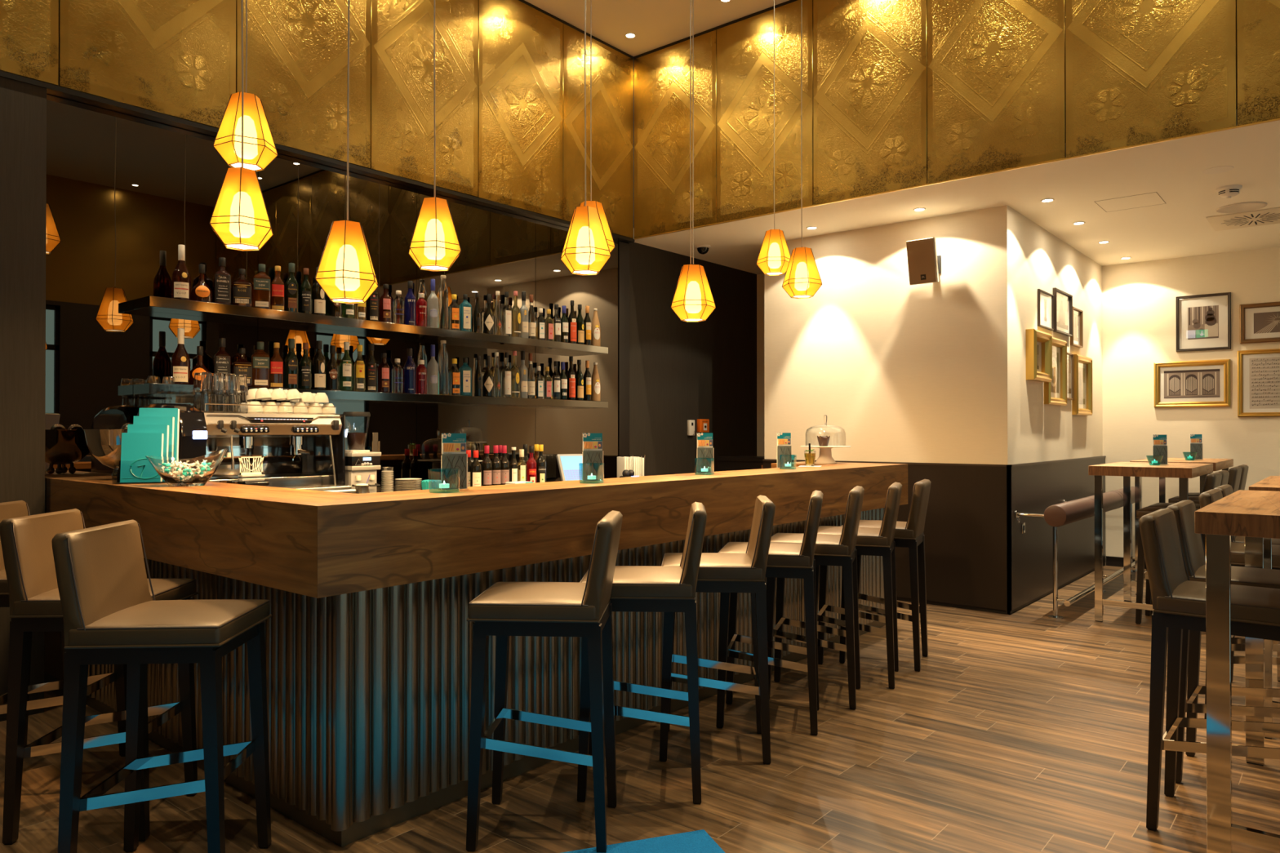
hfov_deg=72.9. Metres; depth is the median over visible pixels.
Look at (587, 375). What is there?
bottle
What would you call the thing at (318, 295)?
bottle
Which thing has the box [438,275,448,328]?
bottle
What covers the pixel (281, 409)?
coffee cup
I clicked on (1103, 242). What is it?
recessed light
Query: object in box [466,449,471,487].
bottle
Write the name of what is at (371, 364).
bottle
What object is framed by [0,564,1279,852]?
floor
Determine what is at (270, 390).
coffee cup
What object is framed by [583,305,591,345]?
bottle
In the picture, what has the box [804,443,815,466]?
cocktail
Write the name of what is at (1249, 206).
ceiling speaker
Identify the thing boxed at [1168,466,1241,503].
bar stool
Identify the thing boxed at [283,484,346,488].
drip tray
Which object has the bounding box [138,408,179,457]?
brochure
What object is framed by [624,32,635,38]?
recessed light
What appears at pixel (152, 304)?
shelf
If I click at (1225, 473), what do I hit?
bar stool
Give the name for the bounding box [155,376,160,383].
glass tumbler
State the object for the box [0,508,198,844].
bar stool
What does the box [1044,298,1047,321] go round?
print
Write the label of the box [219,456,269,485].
stand
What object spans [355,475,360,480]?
switch
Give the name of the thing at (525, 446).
bottle
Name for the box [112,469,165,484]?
brochure holder
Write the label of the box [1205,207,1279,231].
ceiling vent
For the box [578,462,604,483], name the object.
candle holder
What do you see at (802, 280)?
pendant lamp
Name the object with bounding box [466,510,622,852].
bar stool
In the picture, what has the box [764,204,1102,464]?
wall
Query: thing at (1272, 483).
table
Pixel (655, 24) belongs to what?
ceiling
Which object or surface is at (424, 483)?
bundle
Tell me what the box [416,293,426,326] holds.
bottle
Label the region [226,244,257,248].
diffuser
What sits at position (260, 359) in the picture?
bottle
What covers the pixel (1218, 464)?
table
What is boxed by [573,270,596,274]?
diffuser
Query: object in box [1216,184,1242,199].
smoke detector
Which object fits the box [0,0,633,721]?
wall
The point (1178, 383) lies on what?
print
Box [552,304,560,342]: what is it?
bottle
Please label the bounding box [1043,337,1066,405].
framed picture
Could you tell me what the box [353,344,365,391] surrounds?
bottle
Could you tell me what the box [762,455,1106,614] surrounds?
wainscoting
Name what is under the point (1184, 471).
table
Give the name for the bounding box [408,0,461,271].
pendant lamp
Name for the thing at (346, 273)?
pendant lamp
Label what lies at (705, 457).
menu stand
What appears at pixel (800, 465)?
paper napkin
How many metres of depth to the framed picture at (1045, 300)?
7.24 m
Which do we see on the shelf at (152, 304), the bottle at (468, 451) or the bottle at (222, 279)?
the bottle at (222, 279)
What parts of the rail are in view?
post, post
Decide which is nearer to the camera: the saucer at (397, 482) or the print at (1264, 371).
the saucer at (397, 482)
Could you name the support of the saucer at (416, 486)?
on the saucer at (396, 488)
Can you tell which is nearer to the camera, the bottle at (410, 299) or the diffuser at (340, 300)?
the diffuser at (340, 300)
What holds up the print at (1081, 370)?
attached to the framed picture at (1082, 403)
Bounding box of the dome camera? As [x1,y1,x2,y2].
[695,244,711,254]
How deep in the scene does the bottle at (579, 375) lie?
7.00 m
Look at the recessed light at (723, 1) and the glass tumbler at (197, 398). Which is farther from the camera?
the recessed light at (723, 1)
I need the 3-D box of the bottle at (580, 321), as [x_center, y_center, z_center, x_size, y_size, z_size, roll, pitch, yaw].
[-0.488,-0.823,7.037,0.071,0.333,0.073,0,0,-35]
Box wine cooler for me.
[83,429,127,479]
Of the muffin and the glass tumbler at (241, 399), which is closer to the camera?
the glass tumbler at (241, 399)
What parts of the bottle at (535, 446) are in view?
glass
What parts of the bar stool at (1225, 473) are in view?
seat, backrest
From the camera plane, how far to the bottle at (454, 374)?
6.03 m
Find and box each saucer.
[395,478,422,480]
[395,480,421,483]
[395,480,422,482]
[395,482,421,484]
[395,484,421,486]
[395,484,422,487]
[395,486,422,488]
[395,488,422,490]
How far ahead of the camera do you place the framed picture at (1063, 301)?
7.66 m
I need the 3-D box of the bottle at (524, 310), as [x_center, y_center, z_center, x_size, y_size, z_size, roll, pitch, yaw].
[-0.880,-0.841,6.565,0.066,0.362,0.067,0,0,-29]
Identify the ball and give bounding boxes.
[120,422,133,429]
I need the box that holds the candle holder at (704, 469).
[696,466,714,475]
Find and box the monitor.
[555,453,582,480]
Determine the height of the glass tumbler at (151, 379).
0.040 m
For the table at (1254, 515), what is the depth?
2.65 m
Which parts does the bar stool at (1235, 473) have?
seat, backrest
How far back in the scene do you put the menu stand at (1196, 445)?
7.51 m
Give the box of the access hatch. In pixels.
[1094,191,1165,212]
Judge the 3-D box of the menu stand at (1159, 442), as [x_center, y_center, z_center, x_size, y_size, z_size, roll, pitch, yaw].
[3.829,0.171,6.388,0.108,0.224,0.060,0,0,4]
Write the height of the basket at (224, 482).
0.170 m
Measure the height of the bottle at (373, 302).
0.314 m
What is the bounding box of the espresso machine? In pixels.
[136,403,351,490]
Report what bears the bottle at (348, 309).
on the shelf at (152, 304)
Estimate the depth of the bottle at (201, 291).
4.71 m
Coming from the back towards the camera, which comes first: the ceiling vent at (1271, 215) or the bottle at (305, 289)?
the ceiling vent at (1271, 215)
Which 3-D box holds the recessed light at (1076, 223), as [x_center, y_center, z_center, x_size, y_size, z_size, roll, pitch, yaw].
[3.563,-1.650,7.036,0.093,0.005,0.093,0,0,40]
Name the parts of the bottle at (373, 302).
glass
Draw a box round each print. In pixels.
[1036,344,1039,369]
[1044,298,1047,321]
[1050,351,1058,392]
[1056,295,1067,329]
[1066,359,1071,393]
[1073,313,1078,342]
[1078,367,1084,404]
[1164,368,1220,398]
[1187,305,1218,339]
[1248,356,1279,408]
[1253,311,1279,333]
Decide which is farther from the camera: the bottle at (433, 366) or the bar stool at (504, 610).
the bottle at (433, 366)
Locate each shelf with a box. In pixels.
[133,295,608,355]
[133,382,608,408]
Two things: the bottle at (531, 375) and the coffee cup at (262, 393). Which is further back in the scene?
the bottle at (531, 375)
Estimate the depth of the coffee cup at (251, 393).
4.65 m
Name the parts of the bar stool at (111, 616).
leg, backrest, leg, seat frame, seat, leg, leg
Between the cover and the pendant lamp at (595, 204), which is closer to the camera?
the pendant lamp at (595, 204)
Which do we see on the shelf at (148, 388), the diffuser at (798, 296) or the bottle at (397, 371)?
the bottle at (397, 371)
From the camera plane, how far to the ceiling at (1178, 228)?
6.49 m
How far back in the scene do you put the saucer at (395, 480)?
5.40 m
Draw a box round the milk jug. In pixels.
[354,475,369,493]
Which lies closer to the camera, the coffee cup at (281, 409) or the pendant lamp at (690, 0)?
the coffee cup at (281, 409)
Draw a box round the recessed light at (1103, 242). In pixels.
[1097,240,1109,243]
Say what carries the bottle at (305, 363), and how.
on the shelf at (148, 388)
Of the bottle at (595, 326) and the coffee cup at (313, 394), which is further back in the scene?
the bottle at (595, 326)
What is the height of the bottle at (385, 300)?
0.260 m
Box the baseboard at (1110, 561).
[1106,555,1146,568]
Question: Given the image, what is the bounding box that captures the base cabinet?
[716,455,764,471]
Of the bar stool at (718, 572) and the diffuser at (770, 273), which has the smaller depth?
the bar stool at (718, 572)
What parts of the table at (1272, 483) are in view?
leg, leg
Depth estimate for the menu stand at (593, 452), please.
3.98 m
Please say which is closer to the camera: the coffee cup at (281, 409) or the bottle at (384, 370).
the coffee cup at (281, 409)
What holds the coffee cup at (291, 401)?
on the coffee cup
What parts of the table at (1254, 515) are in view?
leg, leg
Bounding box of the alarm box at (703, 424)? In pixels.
[697,418,709,432]
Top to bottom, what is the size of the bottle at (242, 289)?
0.223 m
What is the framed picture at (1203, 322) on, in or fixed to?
attached to the wall at (1139, 320)
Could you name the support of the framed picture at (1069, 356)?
attached to the wall at (933, 372)
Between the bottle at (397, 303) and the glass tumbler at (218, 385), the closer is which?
the glass tumbler at (218, 385)
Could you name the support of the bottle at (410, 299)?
on the shelf at (152, 304)
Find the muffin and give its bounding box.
[817,435,830,446]
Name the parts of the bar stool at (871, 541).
leg, leg, seat, seat frame, leg, backrest, leg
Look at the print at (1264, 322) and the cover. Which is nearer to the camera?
the cover
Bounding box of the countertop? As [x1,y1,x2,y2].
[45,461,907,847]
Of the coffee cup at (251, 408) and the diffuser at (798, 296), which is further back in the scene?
the diffuser at (798, 296)
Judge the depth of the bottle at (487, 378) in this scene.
6.27 m
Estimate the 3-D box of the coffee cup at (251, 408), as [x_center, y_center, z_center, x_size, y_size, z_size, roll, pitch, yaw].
[-2.042,-0.105,4.591,0.084,0.055,0.093,0,-1,-45]
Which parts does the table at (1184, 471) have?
leg, leg, leg, leg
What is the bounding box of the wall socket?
[1022,522,1025,533]
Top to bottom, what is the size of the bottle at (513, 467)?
0.303 m
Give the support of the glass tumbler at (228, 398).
on the espresso machine
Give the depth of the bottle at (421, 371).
5.82 m
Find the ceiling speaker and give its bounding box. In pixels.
[1216,201,1267,213]
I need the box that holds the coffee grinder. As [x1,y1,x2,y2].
[342,411,381,493]
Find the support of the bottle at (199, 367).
on the shelf at (148, 388)
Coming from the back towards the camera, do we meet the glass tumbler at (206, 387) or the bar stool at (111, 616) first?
the glass tumbler at (206, 387)
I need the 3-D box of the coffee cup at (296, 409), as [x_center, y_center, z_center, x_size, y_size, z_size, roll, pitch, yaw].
[-1.874,-0.103,4.788,0.084,0.055,0.093,0,0,25]
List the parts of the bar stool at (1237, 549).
leg, backrest, seat, seat frame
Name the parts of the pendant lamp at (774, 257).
lamp shade, cord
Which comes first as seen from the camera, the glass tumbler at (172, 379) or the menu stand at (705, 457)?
the glass tumbler at (172, 379)
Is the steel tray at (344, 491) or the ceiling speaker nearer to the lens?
the steel tray at (344, 491)
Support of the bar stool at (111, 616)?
on the floor
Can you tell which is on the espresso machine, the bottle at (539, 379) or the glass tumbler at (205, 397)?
the glass tumbler at (205, 397)
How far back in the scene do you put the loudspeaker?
6.60 m
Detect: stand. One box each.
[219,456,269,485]
[439,432,467,490]
[582,432,603,481]
[695,432,714,474]
[777,432,791,468]
[800,445,850,463]
[1152,434,1167,465]
[1190,434,1204,460]
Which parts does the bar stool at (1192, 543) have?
leg, backrest, leg, seat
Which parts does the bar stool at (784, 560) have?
leg, leg, seat, seat frame, leg, backrest, leg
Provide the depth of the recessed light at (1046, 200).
6.34 m
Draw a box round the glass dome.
[804,414,845,445]
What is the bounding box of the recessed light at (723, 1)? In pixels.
[720,0,730,2]
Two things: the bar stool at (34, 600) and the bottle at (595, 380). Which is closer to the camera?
the bar stool at (34, 600)
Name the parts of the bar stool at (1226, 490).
backrest, leg, seat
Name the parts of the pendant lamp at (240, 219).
lamp shade, cord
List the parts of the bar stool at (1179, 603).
leg, backrest, leg, seat frame, seat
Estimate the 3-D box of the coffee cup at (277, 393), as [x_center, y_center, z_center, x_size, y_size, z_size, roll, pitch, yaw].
[-1.952,-0.174,4.693,0.084,0.063,0.094,0,0,12]
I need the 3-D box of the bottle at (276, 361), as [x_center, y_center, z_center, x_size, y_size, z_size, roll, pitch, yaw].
[-2.124,-0.355,5.065,0.072,0.270,0.073,0,0,-25]
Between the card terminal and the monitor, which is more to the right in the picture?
the card terminal
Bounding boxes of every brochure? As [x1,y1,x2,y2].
[120,432,163,482]
[127,424,168,481]
[133,416,174,457]
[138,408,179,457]
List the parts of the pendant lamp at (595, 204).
cord, lamp shade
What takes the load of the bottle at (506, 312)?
on the shelf at (152, 304)
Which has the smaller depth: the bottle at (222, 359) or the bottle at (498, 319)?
the bottle at (222, 359)
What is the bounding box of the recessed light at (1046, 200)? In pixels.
[1040,198,1054,202]
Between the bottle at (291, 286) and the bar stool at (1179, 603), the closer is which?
the bar stool at (1179, 603)
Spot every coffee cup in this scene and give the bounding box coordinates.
[246,388,257,399]
[247,401,263,412]
[254,387,271,399]
[261,389,273,400]
[262,401,278,412]
[271,388,287,399]
[276,389,288,400]
[278,402,293,412]
[285,389,302,400]
[289,392,302,402]
[293,402,308,413]
[298,391,315,402]
[304,393,319,403]
[307,403,322,413]
[314,392,328,403]
[321,403,335,413]
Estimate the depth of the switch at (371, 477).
5.02 m
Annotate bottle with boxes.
[171,244,191,300]
[171,328,190,384]
[190,346,209,384]
[191,263,212,302]
[213,257,231,304]
[213,337,231,373]
[231,347,252,386]
[232,268,252,306]
[251,341,269,387]
[253,263,271,309]
[270,342,283,388]
[271,265,284,311]
[284,262,298,312]
[284,338,298,389]
[298,342,311,389]
[299,267,312,314]
[312,266,325,315]
[312,340,325,390]
[326,345,338,391]
[329,300,342,317]
[340,342,352,391]
[342,303,354,318]
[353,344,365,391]
[354,301,366,319]
[365,343,377,391]
[367,274,379,321]
[377,352,390,392]
[379,284,392,323]
[391,358,403,393]
[392,290,404,324]
[404,280,415,325]
[404,348,415,393]
[415,360,426,394]
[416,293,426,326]
[426,344,438,394]
[427,279,438,328]
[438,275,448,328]
[438,340,448,395]
[448,293,460,330]
[448,358,460,395]
[458,293,471,332]
[458,357,471,395]
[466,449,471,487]
[470,449,481,486]
[473,292,480,333]
[475,355,482,396]
[481,444,492,485]
[482,355,493,396]
[483,293,494,334]
[491,444,501,485]
[493,290,502,335]
[493,351,501,397]
[497,444,502,460]
[500,444,509,484]
[501,291,511,336]
[501,352,511,397]
[509,447,518,481]
[511,290,520,337]
[511,351,519,398]
[517,448,527,481]
[518,351,527,398]
[520,291,528,337]
[523,444,528,463]
[526,445,536,483]
[527,353,534,398]
[528,294,535,338]
[533,444,538,461]
[534,365,544,399]
[535,307,546,340]
[536,444,546,482]
[543,366,552,399]
[545,309,554,341]
[551,360,560,399]
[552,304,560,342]
[560,305,568,342]
[560,361,567,399]
[566,355,575,399]
[568,300,576,343]
[575,360,583,400]
[576,304,584,344]
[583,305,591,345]
[583,360,591,400]
[591,308,600,346]
[591,362,599,400]
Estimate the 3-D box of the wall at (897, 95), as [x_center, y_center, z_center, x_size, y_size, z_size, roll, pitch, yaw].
[3.017,-2.471,5.149,7.921,1.620,0.108,0,0,40]
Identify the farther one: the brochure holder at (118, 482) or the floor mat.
the brochure holder at (118, 482)
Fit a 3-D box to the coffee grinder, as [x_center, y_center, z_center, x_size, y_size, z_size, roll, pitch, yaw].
[-1.682,0.177,5.076,0.324,0.527,0.194,0,0,40]
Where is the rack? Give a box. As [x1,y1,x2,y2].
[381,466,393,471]
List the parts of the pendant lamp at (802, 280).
cord, lamp shade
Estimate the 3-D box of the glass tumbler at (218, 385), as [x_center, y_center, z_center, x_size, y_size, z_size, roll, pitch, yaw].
[-2.151,-0.219,4.423,0.059,0.110,0.059,0,0,-13]
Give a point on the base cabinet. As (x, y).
(737, 462)
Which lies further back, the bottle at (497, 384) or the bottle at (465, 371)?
the bottle at (497, 384)
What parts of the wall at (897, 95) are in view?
embossed panel, embossed panel, embossed panel, embossed panel, embossed panel, embossed panel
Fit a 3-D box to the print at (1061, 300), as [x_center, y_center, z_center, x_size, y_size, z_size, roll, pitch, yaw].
[3.725,-1.003,7.648,0.001,0.269,0.401,0,0,40]
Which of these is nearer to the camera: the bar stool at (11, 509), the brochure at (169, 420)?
the bar stool at (11, 509)
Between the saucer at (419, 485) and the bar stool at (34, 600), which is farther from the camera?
the saucer at (419, 485)
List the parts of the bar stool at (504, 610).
leg, leg, seat, seat frame, leg, backrest, leg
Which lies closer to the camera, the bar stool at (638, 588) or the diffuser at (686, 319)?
the bar stool at (638, 588)
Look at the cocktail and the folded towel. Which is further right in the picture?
the cocktail
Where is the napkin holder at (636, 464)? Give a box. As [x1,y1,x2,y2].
[617,454,644,477]
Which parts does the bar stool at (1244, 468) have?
seat, backrest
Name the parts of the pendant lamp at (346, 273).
lamp shade, cord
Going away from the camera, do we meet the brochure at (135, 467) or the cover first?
the brochure at (135, 467)
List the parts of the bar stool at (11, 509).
seat, seat frame, backrest, leg, leg, leg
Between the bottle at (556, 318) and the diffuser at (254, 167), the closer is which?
the diffuser at (254, 167)
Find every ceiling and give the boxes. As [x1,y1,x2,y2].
[524,0,789,56]
[633,120,1279,274]
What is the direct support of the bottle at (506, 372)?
on the shelf at (148, 388)
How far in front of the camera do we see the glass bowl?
3.62 m
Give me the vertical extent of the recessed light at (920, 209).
0.005 m
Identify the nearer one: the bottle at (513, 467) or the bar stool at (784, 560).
the bar stool at (784, 560)
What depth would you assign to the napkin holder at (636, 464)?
6.91 m
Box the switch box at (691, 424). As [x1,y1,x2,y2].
[687,419,694,435]
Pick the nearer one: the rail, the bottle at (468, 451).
the bottle at (468, 451)
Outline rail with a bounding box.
[1014,486,1145,618]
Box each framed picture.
[1026,328,1052,382]
[1037,288,1053,330]
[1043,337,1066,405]
[1053,287,1072,336]
[1066,352,1073,399]
[1070,306,1083,347]
[1071,354,1092,415]
[1154,359,1230,407]
[1175,292,1231,351]
[1237,348,1279,417]
[1240,301,1279,343]
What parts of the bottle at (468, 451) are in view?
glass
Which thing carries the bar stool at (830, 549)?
on the floor
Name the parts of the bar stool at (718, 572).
leg, leg, seat, seat frame, leg, backrest, leg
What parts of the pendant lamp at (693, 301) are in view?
cord, lamp shade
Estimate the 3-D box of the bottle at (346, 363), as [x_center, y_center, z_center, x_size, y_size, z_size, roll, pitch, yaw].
[-1.833,-0.373,5.415,0.073,0.310,0.075,0,0,-24]
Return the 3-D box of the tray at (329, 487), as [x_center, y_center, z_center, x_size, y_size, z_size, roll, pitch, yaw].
[-1.856,0.342,4.543,0.025,0.032,0.760,0,0,40]
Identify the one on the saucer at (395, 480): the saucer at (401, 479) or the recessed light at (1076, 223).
the saucer at (401, 479)
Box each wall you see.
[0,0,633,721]
[44,94,756,697]
[633,0,1279,239]
[756,273,764,456]
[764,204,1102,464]
[1102,246,1279,564]
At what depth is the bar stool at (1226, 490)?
4.43 m
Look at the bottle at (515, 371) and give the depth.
6.46 m
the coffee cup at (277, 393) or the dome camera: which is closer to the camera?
the coffee cup at (277, 393)
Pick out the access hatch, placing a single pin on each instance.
(1151, 198)
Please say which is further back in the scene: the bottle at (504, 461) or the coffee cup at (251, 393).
the bottle at (504, 461)
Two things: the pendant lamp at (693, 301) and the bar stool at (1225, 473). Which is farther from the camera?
the bar stool at (1225, 473)
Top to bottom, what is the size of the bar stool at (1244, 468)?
1.074 m
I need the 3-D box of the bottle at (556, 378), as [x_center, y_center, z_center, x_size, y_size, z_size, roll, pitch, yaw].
[-0.662,-0.362,6.824,0.071,0.305,0.073,0,0,-28]
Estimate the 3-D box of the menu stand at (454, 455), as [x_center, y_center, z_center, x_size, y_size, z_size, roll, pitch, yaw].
[-0.731,0.137,3.398,0.108,0.224,0.060,0,0,-30]
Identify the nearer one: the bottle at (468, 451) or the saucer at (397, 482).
the saucer at (397, 482)
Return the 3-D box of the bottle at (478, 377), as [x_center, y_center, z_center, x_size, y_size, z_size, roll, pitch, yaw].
[-1.160,-0.362,6.226,0.052,0.298,0.052,0,0,-33]
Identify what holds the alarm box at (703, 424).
attached to the wall at (123, 191)
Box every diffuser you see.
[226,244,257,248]
[231,163,260,170]
[333,298,362,302]
[421,266,447,270]
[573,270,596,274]
[685,319,701,320]
[766,272,781,275]
[793,295,809,297]
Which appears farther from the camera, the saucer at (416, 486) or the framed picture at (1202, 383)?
the framed picture at (1202, 383)
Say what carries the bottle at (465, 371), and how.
on the shelf at (148, 388)
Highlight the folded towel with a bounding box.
[505,480,533,484]
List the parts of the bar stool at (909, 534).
leg, leg, seat, seat frame, leg, backrest, leg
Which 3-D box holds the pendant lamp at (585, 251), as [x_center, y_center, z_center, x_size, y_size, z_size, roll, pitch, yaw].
[-0.257,-2.005,4.097,0.221,2.563,0.254,0,0,-14]
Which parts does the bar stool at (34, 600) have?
leg, backrest, seat frame, seat, leg, leg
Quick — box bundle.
[421,480,441,489]
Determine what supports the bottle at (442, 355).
on the shelf at (148, 388)
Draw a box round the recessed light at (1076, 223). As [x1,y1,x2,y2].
[1072,221,1085,225]
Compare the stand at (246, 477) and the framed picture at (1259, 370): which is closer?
the stand at (246, 477)
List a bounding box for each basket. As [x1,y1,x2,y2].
[219,480,233,483]
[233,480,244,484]
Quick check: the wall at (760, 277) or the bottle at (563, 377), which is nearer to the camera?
the bottle at (563, 377)
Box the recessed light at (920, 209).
[913,207,925,211]
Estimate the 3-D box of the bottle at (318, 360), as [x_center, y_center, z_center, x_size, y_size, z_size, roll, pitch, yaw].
[-1.952,-0.370,5.272,0.077,0.302,0.079,0,0,-36]
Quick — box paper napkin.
[798,465,820,466]
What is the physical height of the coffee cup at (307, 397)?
0.055 m
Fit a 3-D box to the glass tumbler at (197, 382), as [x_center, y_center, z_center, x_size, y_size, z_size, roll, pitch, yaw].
[-2.251,-0.219,4.428,0.059,0.110,0.059,0,0,14]
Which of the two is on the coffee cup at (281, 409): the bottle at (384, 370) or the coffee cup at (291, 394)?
the coffee cup at (291, 394)
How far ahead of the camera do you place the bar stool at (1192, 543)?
3.36 m
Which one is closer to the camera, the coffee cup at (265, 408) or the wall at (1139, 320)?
the coffee cup at (265, 408)
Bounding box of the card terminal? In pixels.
[619,469,639,477]
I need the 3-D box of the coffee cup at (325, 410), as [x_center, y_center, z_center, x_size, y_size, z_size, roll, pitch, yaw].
[-1.771,-0.103,4.918,0.084,0.055,0.093,0,0,-41]
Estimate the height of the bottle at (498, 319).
0.333 m
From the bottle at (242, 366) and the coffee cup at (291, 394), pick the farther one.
the bottle at (242, 366)
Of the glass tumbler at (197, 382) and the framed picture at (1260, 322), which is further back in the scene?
the framed picture at (1260, 322)
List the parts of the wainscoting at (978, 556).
cap rail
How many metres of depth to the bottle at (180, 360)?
4.62 m
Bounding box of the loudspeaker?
[906,236,941,284]
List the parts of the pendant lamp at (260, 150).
lamp shade, cord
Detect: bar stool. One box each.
[0,500,127,756]
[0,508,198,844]
[51,520,271,852]
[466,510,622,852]
[577,502,706,804]
[659,495,775,764]
[715,490,823,735]
[766,485,864,710]
[807,482,902,688]
[839,479,931,671]
[1135,471,1222,624]
[1138,508,1279,831]
[1149,470,1229,614]
[1166,499,1279,783]
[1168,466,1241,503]
[1188,464,1248,496]
[1198,488,1279,719]
[1213,484,1279,681]
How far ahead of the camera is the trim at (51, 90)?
5.23 m
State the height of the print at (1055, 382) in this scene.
0.351 m
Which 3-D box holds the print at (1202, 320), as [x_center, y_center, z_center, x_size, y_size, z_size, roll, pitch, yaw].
[5.397,-0.996,8.306,0.250,0.310,0.001,0,0,40]
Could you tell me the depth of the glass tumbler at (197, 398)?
4.40 m
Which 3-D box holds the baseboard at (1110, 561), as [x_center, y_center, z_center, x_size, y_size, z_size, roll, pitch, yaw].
[6.669,1.357,7.232,4.995,0.095,0.017,0,0,40]
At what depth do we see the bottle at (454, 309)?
6.03 m
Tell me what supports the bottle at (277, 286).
on the shelf at (152, 304)
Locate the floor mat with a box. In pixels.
[561,829,724,852]
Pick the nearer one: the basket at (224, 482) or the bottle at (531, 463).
the basket at (224, 482)
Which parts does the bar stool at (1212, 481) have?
leg, leg, seat, leg, backrest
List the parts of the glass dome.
knob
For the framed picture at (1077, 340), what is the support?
attached to the wall at (933, 372)
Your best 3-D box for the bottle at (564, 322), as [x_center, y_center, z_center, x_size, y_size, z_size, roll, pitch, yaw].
[-0.604,-0.809,6.897,0.069,0.303,0.071,0,0,-33]
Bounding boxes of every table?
[1088,462,1213,622]
[1129,457,1233,595]
[1194,489,1279,852]
[1248,475,1279,739]
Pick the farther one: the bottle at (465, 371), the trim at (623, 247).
the trim at (623, 247)
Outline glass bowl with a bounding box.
[145,448,227,486]
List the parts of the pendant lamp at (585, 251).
lamp shade, cord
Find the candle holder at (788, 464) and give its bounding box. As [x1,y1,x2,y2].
[779,454,796,469]
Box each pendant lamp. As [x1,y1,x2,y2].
[208,0,273,251]
[213,0,278,172]
[315,0,378,303]
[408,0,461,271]
[560,0,611,275]
[579,0,615,252]
[671,0,715,322]
[672,0,691,298]
[755,0,791,275]
[782,0,822,298]
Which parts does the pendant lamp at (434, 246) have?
lamp shade, cord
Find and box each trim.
[0,71,634,243]
[617,241,629,457]
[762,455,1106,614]
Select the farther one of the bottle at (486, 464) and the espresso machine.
the bottle at (486, 464)
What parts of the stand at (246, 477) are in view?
fan plate, portafilter handle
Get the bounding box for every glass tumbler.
[146,375,156,383]
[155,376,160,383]
[161,376,171,383]
[170,377,175,383]
[192,373,201,394]
[193,394,200,410]
[200,372,213,394]
[200,393,213,411]
[212,373,225,394]
[212,394,224,411]
[223,373,236,395]
[224,394,236,411]
[235,373,248,395]
[235,395,248,411]
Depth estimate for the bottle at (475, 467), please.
5.83 m
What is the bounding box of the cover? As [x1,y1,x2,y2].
[1202,165,1234,173]
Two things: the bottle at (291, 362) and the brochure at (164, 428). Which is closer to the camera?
the brochure at (164, 428)
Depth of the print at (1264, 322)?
7.99 m
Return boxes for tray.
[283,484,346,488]
[293,485,351,490]
[323,488,355,493]
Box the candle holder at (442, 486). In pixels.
[428,468,457,493]
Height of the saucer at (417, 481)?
0.008 m
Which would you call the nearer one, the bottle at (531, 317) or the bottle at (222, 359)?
the bottle at (222, 359)
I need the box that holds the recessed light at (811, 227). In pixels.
[806,226,817,229]
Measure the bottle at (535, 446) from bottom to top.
0.318 m
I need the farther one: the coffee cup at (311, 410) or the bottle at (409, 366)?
the bottle at (409, 366)
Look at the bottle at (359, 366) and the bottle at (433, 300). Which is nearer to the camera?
the bottle at (359, 366)
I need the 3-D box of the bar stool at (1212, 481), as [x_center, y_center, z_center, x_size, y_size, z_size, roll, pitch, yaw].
[3.815,0.861,6.134,0.477,1.074,0.406,0,0,40]
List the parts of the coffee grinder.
hopper lid, control panel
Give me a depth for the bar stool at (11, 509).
3.56 m
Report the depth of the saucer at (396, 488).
5.45 m
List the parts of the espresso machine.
light panel, steam lever, steam lever, splash panel, button panel, cup rail, button panel, steam lever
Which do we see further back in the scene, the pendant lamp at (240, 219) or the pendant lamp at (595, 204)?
the pendant lamp at (595, 204)
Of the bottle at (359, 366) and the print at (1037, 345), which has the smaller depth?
the bottle at (359, 366)
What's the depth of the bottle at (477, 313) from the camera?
6.20 m
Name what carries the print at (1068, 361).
attached to the framed picture at (1069, 356)
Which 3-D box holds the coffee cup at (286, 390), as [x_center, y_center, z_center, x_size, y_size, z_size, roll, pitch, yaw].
[-1.974,-0.173,4.822,0.084,0.063,0.094,0,0,15]
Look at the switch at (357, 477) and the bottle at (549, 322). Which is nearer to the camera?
the switch at (357, 477)
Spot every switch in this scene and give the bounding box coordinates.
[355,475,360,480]
[369,475,374,479]
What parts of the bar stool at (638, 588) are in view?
leg, leg, seat, seat frame, leg, backrest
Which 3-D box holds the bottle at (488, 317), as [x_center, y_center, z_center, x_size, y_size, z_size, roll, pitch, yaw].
[-1.098,-0.812,6.303,0.079,0.302,0.081,0,0,-27]
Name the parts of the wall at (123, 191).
mirror panel, mirror panel, mirror panel, mirror panel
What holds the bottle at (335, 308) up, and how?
on the shelf at (152, 304)
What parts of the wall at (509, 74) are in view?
embossed panel, embossed panel, embossed panel, embossed panel, embossed panel, embossed panel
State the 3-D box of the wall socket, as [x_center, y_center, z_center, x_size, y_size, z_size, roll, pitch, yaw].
[2.952,0.781,6.670,0.008,0.080,0.070,0,0,40]
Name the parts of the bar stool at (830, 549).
leg, leg, seat, seat frame, leg, backrest, leg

